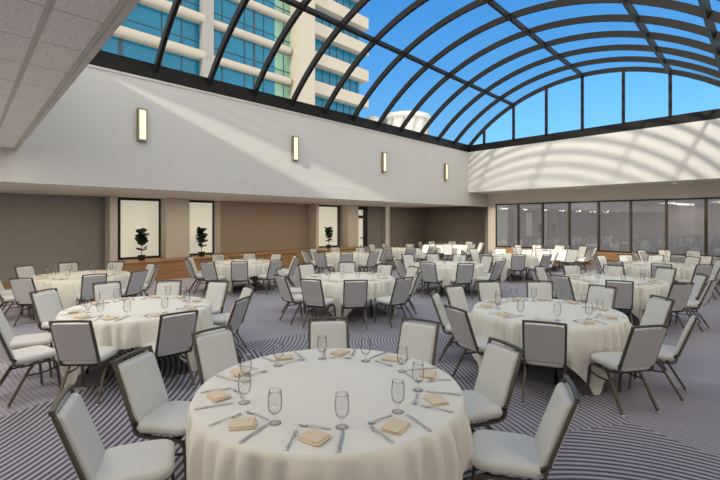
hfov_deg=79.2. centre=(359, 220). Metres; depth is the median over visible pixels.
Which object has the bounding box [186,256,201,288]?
banquet chair
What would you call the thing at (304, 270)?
banquet chair
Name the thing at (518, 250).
banquet chair
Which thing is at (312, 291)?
banquet chair
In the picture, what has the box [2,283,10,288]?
baseboard
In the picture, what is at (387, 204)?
column
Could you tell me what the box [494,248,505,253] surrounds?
banquet chair
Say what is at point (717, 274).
banquet chair
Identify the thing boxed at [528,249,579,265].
tablecloth
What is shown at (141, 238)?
potted ficus
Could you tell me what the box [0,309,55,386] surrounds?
banquet chair
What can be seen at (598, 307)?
napkin
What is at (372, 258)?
banquet chair
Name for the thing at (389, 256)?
banquet chair
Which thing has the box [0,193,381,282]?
wall
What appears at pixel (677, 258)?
banquet chair
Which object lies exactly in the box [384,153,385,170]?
diffuser
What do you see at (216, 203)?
trim
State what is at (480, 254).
banquet chair
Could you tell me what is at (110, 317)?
napkin
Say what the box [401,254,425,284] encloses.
banquet chair
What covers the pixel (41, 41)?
ceiling
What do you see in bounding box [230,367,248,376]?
napkin
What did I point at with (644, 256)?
banquet chair
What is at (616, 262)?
banquet chair
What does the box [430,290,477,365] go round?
banquet chair
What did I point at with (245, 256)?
banquet chair
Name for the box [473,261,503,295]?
banquet chair
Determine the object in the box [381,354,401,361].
napkin
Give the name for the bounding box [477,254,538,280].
tablecloth
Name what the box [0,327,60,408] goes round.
banquet chair
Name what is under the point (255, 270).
tablecloth
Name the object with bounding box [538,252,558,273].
banquet chair
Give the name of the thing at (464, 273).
banquet chair
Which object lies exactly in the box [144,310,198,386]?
banquet chair
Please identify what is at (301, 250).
banquet chair
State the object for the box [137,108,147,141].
wall sconce
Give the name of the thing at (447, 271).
tablecloth
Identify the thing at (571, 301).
napkin
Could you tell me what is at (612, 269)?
banquet chair
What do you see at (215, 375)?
knife
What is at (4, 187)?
ceiling
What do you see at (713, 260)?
banquet chair
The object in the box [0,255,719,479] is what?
floor
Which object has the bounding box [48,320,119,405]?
banquet chair
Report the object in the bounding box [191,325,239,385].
banquet chair
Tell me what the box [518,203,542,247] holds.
window
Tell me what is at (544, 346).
banquet chair
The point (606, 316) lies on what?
napkin
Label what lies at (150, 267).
banquet chair
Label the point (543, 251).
banquet chair
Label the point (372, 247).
banquet chair
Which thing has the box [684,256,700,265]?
banquet chair
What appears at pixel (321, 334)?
banquet chair
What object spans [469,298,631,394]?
tablecloth
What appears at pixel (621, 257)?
banquet chair
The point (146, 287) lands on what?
banquet chair
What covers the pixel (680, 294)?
banquet chair
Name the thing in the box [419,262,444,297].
banquet chair
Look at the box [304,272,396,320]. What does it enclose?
tablecloth
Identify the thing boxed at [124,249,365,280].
wainscoting
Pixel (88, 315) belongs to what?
napkin
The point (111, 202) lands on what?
wall panel
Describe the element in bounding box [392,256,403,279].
banquet chair
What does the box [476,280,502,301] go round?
banquet chair
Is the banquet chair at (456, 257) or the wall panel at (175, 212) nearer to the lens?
the banquet chair at (456, 257)
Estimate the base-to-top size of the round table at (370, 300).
0.744 m
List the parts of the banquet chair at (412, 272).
backrest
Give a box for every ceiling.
[0,0,119,147]
[0,183,454,207]
[474,179,719,193]
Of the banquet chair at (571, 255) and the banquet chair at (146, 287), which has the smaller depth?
the banquet chair at (146, 287)
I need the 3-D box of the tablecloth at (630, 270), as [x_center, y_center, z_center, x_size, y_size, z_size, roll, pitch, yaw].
[7.946,1.531,11.678,1.910,0.742,1.928,0,0,5]
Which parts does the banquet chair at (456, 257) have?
backrest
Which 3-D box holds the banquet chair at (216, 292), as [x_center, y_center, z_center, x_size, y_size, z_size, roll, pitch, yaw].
[-2.492,1.454,7.089,0.454,0.911,0.639,0,0,21]
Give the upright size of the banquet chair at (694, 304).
0.911 m
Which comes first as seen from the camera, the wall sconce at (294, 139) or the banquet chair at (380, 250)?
the wall sconce at (294, 139)
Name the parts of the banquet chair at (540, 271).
backrest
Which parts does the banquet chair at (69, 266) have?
backrest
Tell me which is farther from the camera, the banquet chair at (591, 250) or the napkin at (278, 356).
the banquet chair at (591, 250)
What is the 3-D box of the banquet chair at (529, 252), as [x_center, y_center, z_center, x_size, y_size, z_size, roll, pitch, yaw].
[5.843,1.454,15.504,0.454,0.911,0.639,0,0,43]
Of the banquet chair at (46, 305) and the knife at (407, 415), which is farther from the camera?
the banquet chair at (46, 305)
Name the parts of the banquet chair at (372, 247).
backrest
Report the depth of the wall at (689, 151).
16.34 m
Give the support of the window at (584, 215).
attached to the wall at (700, 190)
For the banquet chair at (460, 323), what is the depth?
5.06 m
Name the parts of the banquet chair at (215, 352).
frame, rail, panel, frame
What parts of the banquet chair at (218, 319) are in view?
seat, frame, leg, backrest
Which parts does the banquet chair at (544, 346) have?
frame, leg, seat, rail, panel, frame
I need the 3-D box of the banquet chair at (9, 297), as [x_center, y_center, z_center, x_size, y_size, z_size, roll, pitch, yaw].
[-6.710,1.454,8.270,0.454,0.911,0.639,0,0,35]
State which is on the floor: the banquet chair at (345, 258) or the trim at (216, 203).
the banquet chair at (345, 258)
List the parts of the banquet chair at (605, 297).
rail, frame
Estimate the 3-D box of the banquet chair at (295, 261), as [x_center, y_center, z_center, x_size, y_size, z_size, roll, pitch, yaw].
[-2.025,1.454,12.021,0.639,0.911,0.454,0,0,10]
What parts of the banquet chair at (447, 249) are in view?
panel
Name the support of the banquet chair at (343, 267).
on the floor
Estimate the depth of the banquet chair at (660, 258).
12.87 m
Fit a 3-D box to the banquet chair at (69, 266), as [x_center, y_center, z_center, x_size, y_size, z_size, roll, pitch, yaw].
[-6.952,1.454,10.431,0.454,0.911,0.639,0,0,-41]
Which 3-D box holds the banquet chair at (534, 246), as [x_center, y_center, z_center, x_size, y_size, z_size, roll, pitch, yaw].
[7.592,1.454,18.436,0.454,0.911,0.639,0,0,1]
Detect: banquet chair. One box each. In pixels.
[0,280,23,314]
[0,292,30,319]
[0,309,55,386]
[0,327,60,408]
[9,277,37,327]
[14,265,35,306]
[29,288,62,332]
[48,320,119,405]
[48,384,174,479]
[58,261,78,272]
[76,273,106,304]
[92,281,121,301]
[106,261,124,270]
[111,345,190,479]
[122,262,155,297]
[122,269,147,296]
[132,265,159,296]
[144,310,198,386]
[155,280,181,295]
[184,259,206,294]
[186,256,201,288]
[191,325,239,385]
[199,261,227,296]
[199,296,249,361]
[205,280,229,314]
[211,253,224,260]
[212,284,254,348]
[230,261,249,297]
[243,253,255,258]
[255,259,282,295]
[258,253,282,284]
[273,257,299,290]
[274,274,313,325]
[275,268,304,314]
[276,255,296,287]
[298,263,314,280]
[299,278,335,328]
[300,249,316,273]
[303,250,322,269]
[308,248,328,272]
[308,316,348,348]
[314,252,333,273]
[329,247,339,270]
[338,262,354,271]
[340,252,352,262]
[341,280,367,330]
[355,247,365,271]
[358,251,378,272]
[364,246,370,252]
[364,248,383,271]
[368,244,384,264]
[369,250,387,271]
[373,277,413,328]
[374,263,392,307]
[381,247,394,270]
[385,266,419,309]
[387,271,422,317]
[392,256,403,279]
[395,259,423,294]
[396,317,439,365]
[401,243,414,261]
[401,247,415,259]
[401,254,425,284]
[416,246,433,261]
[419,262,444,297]
[422,244,429,254]
[426,253,439,284]
[428,243,442,259]
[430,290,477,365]
[443,244,453,260]
[444,284,470,346]
[444,304,503,388]
[450,263,473,299]
[453,254,466,284]
[460,244,475,254]
[462,337,523,432]
[468,255,493,286]
[469,248,478,261]
[471,375,579,479]
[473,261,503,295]
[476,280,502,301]
[479,253,499,279]
[481,258,505,282]
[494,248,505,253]
[506,254,525,283]
[514,249,532,274]
[515,247,528,270]
[521,320,566,404]
[526,280,553,298]
[527,254,552,282]
[528,250,550,276]
[530,269,555,297]
[532,244,541,248]
[534,265,555,298]
[535,248,550,272]
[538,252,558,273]
[550,274,585,302]
[551,244,564,267]
[558,249,577,271]
[562,264,581,274]
[576,248,594,272]
[578,245,587,268]
[580,247,597,270]
[585,324,668,416]
[586,284,616,308]
[591,257,602,273]
[596,254,607,271]
[603,264,623,274]
[605,280,633,325]
[607,260,625,274]
[618,254,632,260]
[627,312,699,402]
[632,251,638,260]
[636,249,645,260]
[639,295,674,371]
[640,252,651,260]
[642,282,693,336]
[647,254,663,261]
[651,263,671,278]
[654,267,676,285]
[657,249,670,254]
[668,279,717,332]
[670,255,686,262]
[671,273,708,323]
[677,264,713,302]
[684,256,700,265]
[686,250,700,255]
[704,265,719,299]
[710,256,719,265]
[710,259,719,293]
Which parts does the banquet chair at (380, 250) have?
backrest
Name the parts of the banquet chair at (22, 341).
backrest, seat, leg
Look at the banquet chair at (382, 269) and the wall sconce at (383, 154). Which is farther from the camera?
the wall sconce at (383, 154)
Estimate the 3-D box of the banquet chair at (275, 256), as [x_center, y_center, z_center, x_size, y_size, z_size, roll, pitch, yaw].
[-2.732,1.454,13.333,0.454,0.911,0.639,0,0,29]
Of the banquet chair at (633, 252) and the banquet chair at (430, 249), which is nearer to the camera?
the banquet chair at (633, 252)
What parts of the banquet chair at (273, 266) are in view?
frame, seat, panel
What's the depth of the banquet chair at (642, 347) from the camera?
4.29 m
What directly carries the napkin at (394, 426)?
on the tablecloth at (339, 393)
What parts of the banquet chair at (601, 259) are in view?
backrest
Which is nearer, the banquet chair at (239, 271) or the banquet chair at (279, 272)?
the banquet chair at (279, 272)
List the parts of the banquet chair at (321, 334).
frame, rail, panel, frame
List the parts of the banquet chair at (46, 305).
frame, rail, seat, backrest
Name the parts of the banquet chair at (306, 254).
panel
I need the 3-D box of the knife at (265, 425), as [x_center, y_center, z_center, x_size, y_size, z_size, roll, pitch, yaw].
[-0.577,1.155,2.371,0.021,0.006,0.233,0,0,26]
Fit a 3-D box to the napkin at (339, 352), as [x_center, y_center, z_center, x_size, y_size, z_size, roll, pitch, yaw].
[-0.176,1.148,3.807,0.123,0.022,0.156,0,0,37]
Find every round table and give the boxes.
[85,348,133,373]
[331,300,372,317]
[554,369,557,384]
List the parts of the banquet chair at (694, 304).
leg, seat, frame, leg, backrest, panel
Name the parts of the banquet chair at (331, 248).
backrest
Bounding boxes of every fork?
[200,387,230,392]
[209,413,240,425]
[285,430,297,450]
[370,426,393,442]
[421,404,452,412]
[425,379,450,381]
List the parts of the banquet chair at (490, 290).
frame, rail, backrest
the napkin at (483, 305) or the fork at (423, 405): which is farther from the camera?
the napkin at (483, 305)
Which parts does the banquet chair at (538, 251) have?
panel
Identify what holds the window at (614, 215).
attached to the wall at (700, 190)
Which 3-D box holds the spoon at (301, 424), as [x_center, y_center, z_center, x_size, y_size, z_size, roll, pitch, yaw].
[-0.255,1.152,2.442,0.186,0.012,0.033,0,0,14]
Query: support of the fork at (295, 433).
on the tablecloth at (339, 393)
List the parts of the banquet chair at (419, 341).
frame, panel, rail, frame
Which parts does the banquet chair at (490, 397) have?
seat, backrest, panel, rail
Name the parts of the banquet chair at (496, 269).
seat, panel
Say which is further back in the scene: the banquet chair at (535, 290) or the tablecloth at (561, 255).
the tablecloth at (561, 255)
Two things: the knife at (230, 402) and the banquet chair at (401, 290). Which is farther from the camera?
the banquet chair at (401, 290)
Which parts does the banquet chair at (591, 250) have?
panel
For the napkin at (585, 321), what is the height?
0.022 m
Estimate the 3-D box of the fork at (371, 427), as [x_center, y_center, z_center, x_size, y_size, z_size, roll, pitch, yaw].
[0.117,1.152,2.351,0.023,0.012,0.198,0,0,-33]
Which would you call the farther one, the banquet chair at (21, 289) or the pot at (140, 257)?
the pot at (140, 257)
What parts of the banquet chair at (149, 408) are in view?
rail, panel, backrest, frame, seat, leg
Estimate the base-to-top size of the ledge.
0.030 m
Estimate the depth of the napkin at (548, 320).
4.99 m
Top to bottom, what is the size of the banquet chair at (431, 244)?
0.911 m
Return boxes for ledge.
[114,246,360,263]
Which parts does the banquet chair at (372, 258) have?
seat, panel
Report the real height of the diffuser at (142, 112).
0.660 m
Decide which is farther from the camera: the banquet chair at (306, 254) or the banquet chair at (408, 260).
the banquet chair at (306, 254)
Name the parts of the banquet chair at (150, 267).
backrest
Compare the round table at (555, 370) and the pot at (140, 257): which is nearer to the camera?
the round table at (555, 370)
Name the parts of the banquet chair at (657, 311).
backrest, rail, frame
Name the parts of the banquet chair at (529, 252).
backrest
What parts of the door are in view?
pane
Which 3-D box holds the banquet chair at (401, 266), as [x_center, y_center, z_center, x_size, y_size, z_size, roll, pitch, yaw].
[1.284,1.454,11.375,0.639,0.911,0.454,0,0,-19]
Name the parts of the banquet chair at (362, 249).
backrest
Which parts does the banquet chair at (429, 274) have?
panel, seat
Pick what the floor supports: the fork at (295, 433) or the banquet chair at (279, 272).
the banquet chair at (279, 272)
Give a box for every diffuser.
[139,109,145,138]
[294,137,297,159]
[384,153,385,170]
[446,164,447,178]
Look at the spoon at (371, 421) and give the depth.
2.51 m
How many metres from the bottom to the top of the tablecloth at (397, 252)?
0.742 m
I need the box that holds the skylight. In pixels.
[89,0,719,151]
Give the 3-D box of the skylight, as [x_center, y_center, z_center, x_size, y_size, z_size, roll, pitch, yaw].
[2.890,-4.535,10.649,11.155,2.510,19.011,0,0,43]
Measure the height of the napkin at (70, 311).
0.022 m
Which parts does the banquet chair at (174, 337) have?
frame, seat, panel, leg, rail, leg, frame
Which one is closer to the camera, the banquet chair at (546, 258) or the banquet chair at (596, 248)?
the banquet chair at (546, 258)
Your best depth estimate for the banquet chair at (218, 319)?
6.50 m
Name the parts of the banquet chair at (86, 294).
frame, seat, panel, rail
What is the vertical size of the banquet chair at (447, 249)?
0.911 m
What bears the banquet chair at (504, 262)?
on the floor
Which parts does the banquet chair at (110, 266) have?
backrest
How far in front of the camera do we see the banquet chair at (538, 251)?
16.05 m
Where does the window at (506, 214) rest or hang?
attached to the wall at (700, 190)
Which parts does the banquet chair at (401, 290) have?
leg, frame, leg, seat, panel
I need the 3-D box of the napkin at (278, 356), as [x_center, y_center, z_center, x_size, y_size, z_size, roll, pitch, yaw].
[-0.643,1.148,3.671,0.156,0.022,0.123,0,0,-12]
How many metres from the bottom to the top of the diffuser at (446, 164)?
0.660 m
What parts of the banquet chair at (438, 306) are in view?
backrest, frame, leg, seat, leg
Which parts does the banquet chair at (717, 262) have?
backrest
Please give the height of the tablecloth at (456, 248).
0.742 m
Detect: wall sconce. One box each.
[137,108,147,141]
[291,136,298,160]
[381,152,386,171]
[444,163,447,179]
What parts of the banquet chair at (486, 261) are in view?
backrest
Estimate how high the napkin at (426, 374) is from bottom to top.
0.022 m
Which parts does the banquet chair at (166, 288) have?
rail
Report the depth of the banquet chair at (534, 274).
8.74 m
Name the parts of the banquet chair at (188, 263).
panel, seat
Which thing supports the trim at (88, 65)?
attached to the wall at (198, 142)
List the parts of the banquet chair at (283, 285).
panel, leg, seat, frame, leg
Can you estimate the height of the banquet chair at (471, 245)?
0.911 m
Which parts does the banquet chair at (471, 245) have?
panel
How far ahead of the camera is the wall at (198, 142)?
11.15 m
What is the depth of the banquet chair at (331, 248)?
16.72 m
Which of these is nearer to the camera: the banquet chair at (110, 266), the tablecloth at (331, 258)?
the banquet chair at (110, 266)
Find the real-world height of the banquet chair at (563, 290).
0.911 m
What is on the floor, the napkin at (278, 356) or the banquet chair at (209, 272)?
the banquet chair at (209, 272)
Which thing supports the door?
in the wall at (42, 231)
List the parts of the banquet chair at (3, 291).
seat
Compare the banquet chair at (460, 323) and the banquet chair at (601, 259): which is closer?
the banquet chair at (460, 323)
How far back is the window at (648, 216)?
17.03 m
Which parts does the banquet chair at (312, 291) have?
leg, panel, seat, frame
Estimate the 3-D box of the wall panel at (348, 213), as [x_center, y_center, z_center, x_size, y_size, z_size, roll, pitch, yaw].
[-0.556,0.560,21.997,0.648,2.700,0.801,0,0,43]
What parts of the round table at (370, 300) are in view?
leg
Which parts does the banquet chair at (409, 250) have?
panel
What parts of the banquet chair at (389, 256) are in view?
panel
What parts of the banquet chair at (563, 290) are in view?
panel, frame, seat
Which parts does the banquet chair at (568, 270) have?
backrest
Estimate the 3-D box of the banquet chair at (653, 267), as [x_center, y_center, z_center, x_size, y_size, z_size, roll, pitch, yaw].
[7.246,1.454,10.485,0.454,0.911,0.639,0,0,32]
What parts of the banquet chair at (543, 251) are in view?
backrest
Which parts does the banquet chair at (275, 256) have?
backrest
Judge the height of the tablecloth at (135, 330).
0.742 m
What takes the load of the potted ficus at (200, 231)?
on the ledge
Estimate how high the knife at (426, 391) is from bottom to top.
0.006 m
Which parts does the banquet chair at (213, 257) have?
backrest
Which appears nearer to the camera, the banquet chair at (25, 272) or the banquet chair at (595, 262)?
the banquet chair at (25, 272)
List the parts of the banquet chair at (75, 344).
frame, leg, rail, panel, leg, seat, leg, frame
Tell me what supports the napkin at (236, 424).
on the tablecloth at (339, 393)
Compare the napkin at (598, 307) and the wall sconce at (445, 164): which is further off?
the wall sconce at (445, 164)
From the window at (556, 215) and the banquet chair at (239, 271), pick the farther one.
the window at (556, 215)
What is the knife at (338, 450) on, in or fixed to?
on the tablecloth at (339, 393)
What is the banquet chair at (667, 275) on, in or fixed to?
on the floor
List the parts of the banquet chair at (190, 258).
backrest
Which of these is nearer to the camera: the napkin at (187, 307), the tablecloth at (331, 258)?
the napkin at (187, 307)
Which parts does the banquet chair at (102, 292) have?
frame, rail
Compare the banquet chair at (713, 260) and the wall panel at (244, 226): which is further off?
the wall panel at (244, 226)
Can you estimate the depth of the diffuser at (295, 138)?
13.02 m
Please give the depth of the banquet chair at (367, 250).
17.35 m
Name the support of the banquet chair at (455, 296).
on the floor
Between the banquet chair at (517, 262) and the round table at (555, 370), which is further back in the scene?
the banquet chair at (517, 262)
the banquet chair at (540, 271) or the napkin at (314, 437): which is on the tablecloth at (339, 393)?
the napkin at (314, 437)
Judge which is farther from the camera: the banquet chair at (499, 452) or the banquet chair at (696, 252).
the banquet chair at (696, 252)
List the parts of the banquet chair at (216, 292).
backrest, seat, frame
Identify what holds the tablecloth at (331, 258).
on the round table
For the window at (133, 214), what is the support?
in the wall at (42, 231)
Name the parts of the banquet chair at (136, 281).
frame, seat, panel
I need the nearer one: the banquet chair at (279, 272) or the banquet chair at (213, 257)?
the banquet chair at (279, 272)
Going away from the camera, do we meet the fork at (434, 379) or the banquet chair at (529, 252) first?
the fork at (434, 379)
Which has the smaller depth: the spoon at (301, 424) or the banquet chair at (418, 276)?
the spoon at (301, 424)
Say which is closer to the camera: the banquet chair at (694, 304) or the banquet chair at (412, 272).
the banquet chair at (694, 304)
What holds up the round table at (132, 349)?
on the floor
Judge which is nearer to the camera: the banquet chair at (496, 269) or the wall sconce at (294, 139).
the banquet chair at (496, 269)
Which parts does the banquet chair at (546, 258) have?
panel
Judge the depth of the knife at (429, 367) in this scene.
3.40 m
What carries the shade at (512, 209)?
attached to the wall at (700, 190)
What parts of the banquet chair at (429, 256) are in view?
backrest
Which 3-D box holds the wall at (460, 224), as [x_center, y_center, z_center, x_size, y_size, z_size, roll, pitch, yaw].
[6.022,0.260,25.631,0.299,3.300,5.384,0,0,-43]
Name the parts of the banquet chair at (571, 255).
panel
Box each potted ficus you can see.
[134,228,149,260]
[195,227,207,256]
[324,227,332,248]
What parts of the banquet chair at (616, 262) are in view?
panel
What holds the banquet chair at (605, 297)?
on the floor
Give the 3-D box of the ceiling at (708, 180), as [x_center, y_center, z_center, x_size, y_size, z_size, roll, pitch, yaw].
[12.504,-1.495,14.481,1.665,0.250,19.522,0,0,-43]
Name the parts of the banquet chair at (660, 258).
backrest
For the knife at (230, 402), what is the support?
on the tablecloth at (339, 393)
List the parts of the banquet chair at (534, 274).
panel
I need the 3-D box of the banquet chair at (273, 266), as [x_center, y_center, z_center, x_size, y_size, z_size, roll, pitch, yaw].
[-2.379,1.454,11.430,0.639,0.911,0.454,0,0,39]
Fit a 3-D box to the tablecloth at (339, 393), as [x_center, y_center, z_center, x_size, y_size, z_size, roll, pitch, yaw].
[-0.224,1.531,3.064,1.910,0.742,1.913,0,0,-5]
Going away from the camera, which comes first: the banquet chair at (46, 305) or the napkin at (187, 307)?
the napkin at (187, 307)
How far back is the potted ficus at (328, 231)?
20.21 m
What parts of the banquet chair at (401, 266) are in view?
panel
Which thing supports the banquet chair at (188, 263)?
on the floor
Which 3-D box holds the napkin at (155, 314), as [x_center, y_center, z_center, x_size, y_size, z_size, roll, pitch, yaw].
[-2.478,1.148,5.326,0.123,0.022,0.156,0,0,13]
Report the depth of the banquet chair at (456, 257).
13.10 m
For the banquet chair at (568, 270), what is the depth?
10.04 m
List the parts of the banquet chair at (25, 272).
backrest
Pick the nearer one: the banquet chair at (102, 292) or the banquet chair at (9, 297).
the banquet chair at (102, 292)
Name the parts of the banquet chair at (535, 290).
rail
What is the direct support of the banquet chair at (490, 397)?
on the floor
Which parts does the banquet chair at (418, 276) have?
frame, backrest, panel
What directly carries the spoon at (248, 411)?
on the tablecloth at (339, 393)
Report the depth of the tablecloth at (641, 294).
8.07 m
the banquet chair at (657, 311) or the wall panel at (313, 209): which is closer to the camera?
the banquet chair at (657, 311)
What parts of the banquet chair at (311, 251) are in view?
backrest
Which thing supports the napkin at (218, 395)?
on the tablecloth at (339, 393)
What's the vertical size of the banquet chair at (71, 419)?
0.911 m
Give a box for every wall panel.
[105,196,117,269]
[161,198,189,257]
[220,201,306,252]
[308,204,318,248]
[340,205,357,246]
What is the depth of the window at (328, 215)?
21.35 m
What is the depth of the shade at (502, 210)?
21.64 m
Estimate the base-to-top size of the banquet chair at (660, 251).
0.911 m
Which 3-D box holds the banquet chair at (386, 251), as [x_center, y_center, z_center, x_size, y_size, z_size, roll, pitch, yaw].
[0.648,1.454,15.150,0.639,0.911,0.454,0,0,12]
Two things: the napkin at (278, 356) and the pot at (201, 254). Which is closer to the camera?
the napkin at (278, 356)
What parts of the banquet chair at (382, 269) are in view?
backrest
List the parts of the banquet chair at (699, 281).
backrest, frame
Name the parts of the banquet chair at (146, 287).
panel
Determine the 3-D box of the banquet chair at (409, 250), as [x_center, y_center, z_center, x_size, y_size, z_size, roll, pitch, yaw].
[1.876,1.454,16.916,0.454,0.911,0.639,0,0,-15]
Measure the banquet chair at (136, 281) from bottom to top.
0.911 m
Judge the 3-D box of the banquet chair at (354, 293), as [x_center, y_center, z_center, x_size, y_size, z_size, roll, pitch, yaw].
[-0.104,1.454,7.701,0.454,0.911,0.639,0,0,-6]
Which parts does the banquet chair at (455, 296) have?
frame, backrest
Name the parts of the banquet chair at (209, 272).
panel, seat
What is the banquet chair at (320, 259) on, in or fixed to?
on the floor
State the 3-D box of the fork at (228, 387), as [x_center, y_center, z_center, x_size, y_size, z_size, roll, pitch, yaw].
[-0.986,1.152,2.968,0.198,0.012,0.023,0,0,-21]
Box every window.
[118,198,160,259]
[190,201,213,254]
[319,205,338,247]
[496,203,517,247]
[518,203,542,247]
[543,202,569,249]
[569,201,598,251]
[599,200,630,252]
[631,199,666,253]
[667,197,706,255]
[706,197,719,255]
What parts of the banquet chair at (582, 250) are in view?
backrest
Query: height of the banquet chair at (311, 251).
0.911 m
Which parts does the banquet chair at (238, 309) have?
seat, frame, backrest, panel, rail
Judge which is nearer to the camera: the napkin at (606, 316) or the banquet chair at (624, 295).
the napkin at (606, 316)
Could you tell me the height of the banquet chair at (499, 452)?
0.911 m
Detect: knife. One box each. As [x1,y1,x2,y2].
[194,402,232,409]
[215,375,237,381]
[238,424,267,442]
[336,430,343,452]
[406,414,431,430]
[409,367,436,369]
[426,391,460,395]
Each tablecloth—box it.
[27,270,133,312]
[53,295,212,387]
[186,348,472,479]
[209,259,275,292]
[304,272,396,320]
[318,252,372,273]
[375,248,421,267]
[412,261,484,287]
[436,244,469,258]
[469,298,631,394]
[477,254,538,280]
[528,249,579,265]
[562,274,669,321]
[620,261,695,284]
[656,255,714,265]
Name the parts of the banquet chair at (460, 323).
rail, leg, panel, frame, seat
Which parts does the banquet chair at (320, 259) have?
panel, seat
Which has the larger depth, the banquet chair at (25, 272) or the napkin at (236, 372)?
the banquet chair at (25, 272)
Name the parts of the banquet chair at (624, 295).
panel, rail, seat, frame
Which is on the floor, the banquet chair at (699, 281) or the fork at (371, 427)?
the banquet chair at (699, 281)
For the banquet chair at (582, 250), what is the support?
on the floor
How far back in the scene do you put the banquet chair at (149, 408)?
3.16 m
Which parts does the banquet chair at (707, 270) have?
frame, seat, panel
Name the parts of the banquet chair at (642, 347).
leg, frame, leg, leg, seat, panel, leg, rail, frame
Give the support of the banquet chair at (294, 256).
on the floor
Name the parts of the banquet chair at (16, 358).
panel, leg, backrest, leg, frame, seat, leg, leg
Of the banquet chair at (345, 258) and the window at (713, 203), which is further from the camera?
the window at (713, 203)
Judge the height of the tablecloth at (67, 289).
0.742 m
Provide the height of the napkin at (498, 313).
0.022 m
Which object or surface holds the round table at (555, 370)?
on the floor
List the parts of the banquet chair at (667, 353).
leg, seat, leg, leg, frame, backrest, panel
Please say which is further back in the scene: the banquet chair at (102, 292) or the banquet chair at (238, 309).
the banquet chair at (102, 292)
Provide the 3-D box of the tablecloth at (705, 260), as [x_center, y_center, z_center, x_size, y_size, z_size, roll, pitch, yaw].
[10.504,1.531,13.920,1.908,0.742,1.919,0,0,-29]
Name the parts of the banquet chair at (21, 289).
leg, panel, frame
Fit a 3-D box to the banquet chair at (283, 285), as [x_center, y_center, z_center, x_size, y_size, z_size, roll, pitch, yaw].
[-1.256,1.454,8.242,0.639,0.911,0.454,0,0,-39]
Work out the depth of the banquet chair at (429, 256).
13.46 m
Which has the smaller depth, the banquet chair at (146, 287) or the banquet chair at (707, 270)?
the banquet chair at (146, 287)
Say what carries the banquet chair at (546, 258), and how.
on the floor
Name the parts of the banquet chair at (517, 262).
panel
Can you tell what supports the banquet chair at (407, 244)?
on the floor
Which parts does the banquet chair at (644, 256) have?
panel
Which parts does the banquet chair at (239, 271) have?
panel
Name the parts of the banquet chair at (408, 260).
backrest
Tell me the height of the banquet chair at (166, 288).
0.911 m
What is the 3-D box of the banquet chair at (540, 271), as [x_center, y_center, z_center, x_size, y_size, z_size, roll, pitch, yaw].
[4.176,1.454,9.466,0.639,0.911,0.454,0,0,44]
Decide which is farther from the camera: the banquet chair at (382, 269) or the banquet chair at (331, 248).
the banquet chair at (331, 248)
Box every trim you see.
[13,0,140,149]
[87,64,468,152]
[214,201,219,253]
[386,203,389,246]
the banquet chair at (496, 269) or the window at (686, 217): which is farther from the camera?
the window at (686, 217)
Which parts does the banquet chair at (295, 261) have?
panel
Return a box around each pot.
[138,255,145,260]
[198,252,204,256]
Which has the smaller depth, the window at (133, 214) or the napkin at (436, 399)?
the napkin at (436, 399)
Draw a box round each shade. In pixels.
[497,205,507,245]
[508,205,516,245]
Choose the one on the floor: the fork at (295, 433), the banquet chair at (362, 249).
the banquet chair at (362, 249)
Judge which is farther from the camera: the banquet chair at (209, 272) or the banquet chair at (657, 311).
the banquet chair at (209, 272)
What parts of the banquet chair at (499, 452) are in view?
leg, leg, seat, frame, backrest, panel, rail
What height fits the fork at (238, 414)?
0.012 m
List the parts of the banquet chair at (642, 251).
backrest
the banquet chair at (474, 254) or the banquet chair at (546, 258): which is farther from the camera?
the banquet chair at (474, 254)
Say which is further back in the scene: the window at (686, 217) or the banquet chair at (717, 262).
the window at (686, 217)
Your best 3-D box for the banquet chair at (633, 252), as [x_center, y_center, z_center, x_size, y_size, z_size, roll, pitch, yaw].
[9.392,1.454,14.404,0.639,0.911,0.454,0,0,22]
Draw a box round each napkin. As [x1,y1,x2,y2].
[68,310,78,312]
[73,314,89,318]
[102,316,118,320]
[150,313,164,316]
[186,306,196,308]
[206,390,231,401]
[228,417,256,430]
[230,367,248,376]
[275,354,292,359]
[297,428,330,445]
[330,349,349,355]
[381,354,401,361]
[381,418,409,435]
[419,369,436,378]
[424,393,449,405]
[480,304,492,306]
[497,312,509,315]
[537,319,550,321]
[566,300,579,303]
[583,319,594,324]
[595,306,608,309]
[604,315,617,319]
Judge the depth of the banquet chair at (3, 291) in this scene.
8.84 m
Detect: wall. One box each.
[0,66,487,252]
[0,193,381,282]
[382,207,424,248]
[425,206,484,252]
[468,118,719,192]
[488,182,719,265]
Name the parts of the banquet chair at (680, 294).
seat, frame, leg, panel, rail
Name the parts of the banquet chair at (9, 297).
seat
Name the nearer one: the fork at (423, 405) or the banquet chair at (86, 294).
the fork at (423, 405)
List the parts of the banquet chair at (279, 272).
backrest, seat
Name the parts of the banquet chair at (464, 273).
seat, panel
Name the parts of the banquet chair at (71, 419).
rail, panel, frame, backrest, seat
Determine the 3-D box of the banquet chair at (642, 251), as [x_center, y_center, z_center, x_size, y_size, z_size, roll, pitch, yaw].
[9.994,1.454,15.045,0.454,0.911,0.639,0,0,-24]
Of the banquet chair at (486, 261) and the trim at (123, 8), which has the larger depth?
the banquet chair at (486, 261)
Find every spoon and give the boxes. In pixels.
[246,410,268,419]
[299,423,330,429]
[368,414,392,423]
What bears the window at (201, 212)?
in the wall at (42, 231)
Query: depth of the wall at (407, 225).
25.86 m
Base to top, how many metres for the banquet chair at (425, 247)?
0.911 m
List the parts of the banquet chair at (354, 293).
frame, seat, panel, leg, frame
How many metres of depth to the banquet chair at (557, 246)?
18.36 m
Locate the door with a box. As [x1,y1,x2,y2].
[358,207,367,246]
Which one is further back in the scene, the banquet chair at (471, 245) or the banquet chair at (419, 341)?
the banquet chair at (471, 245)

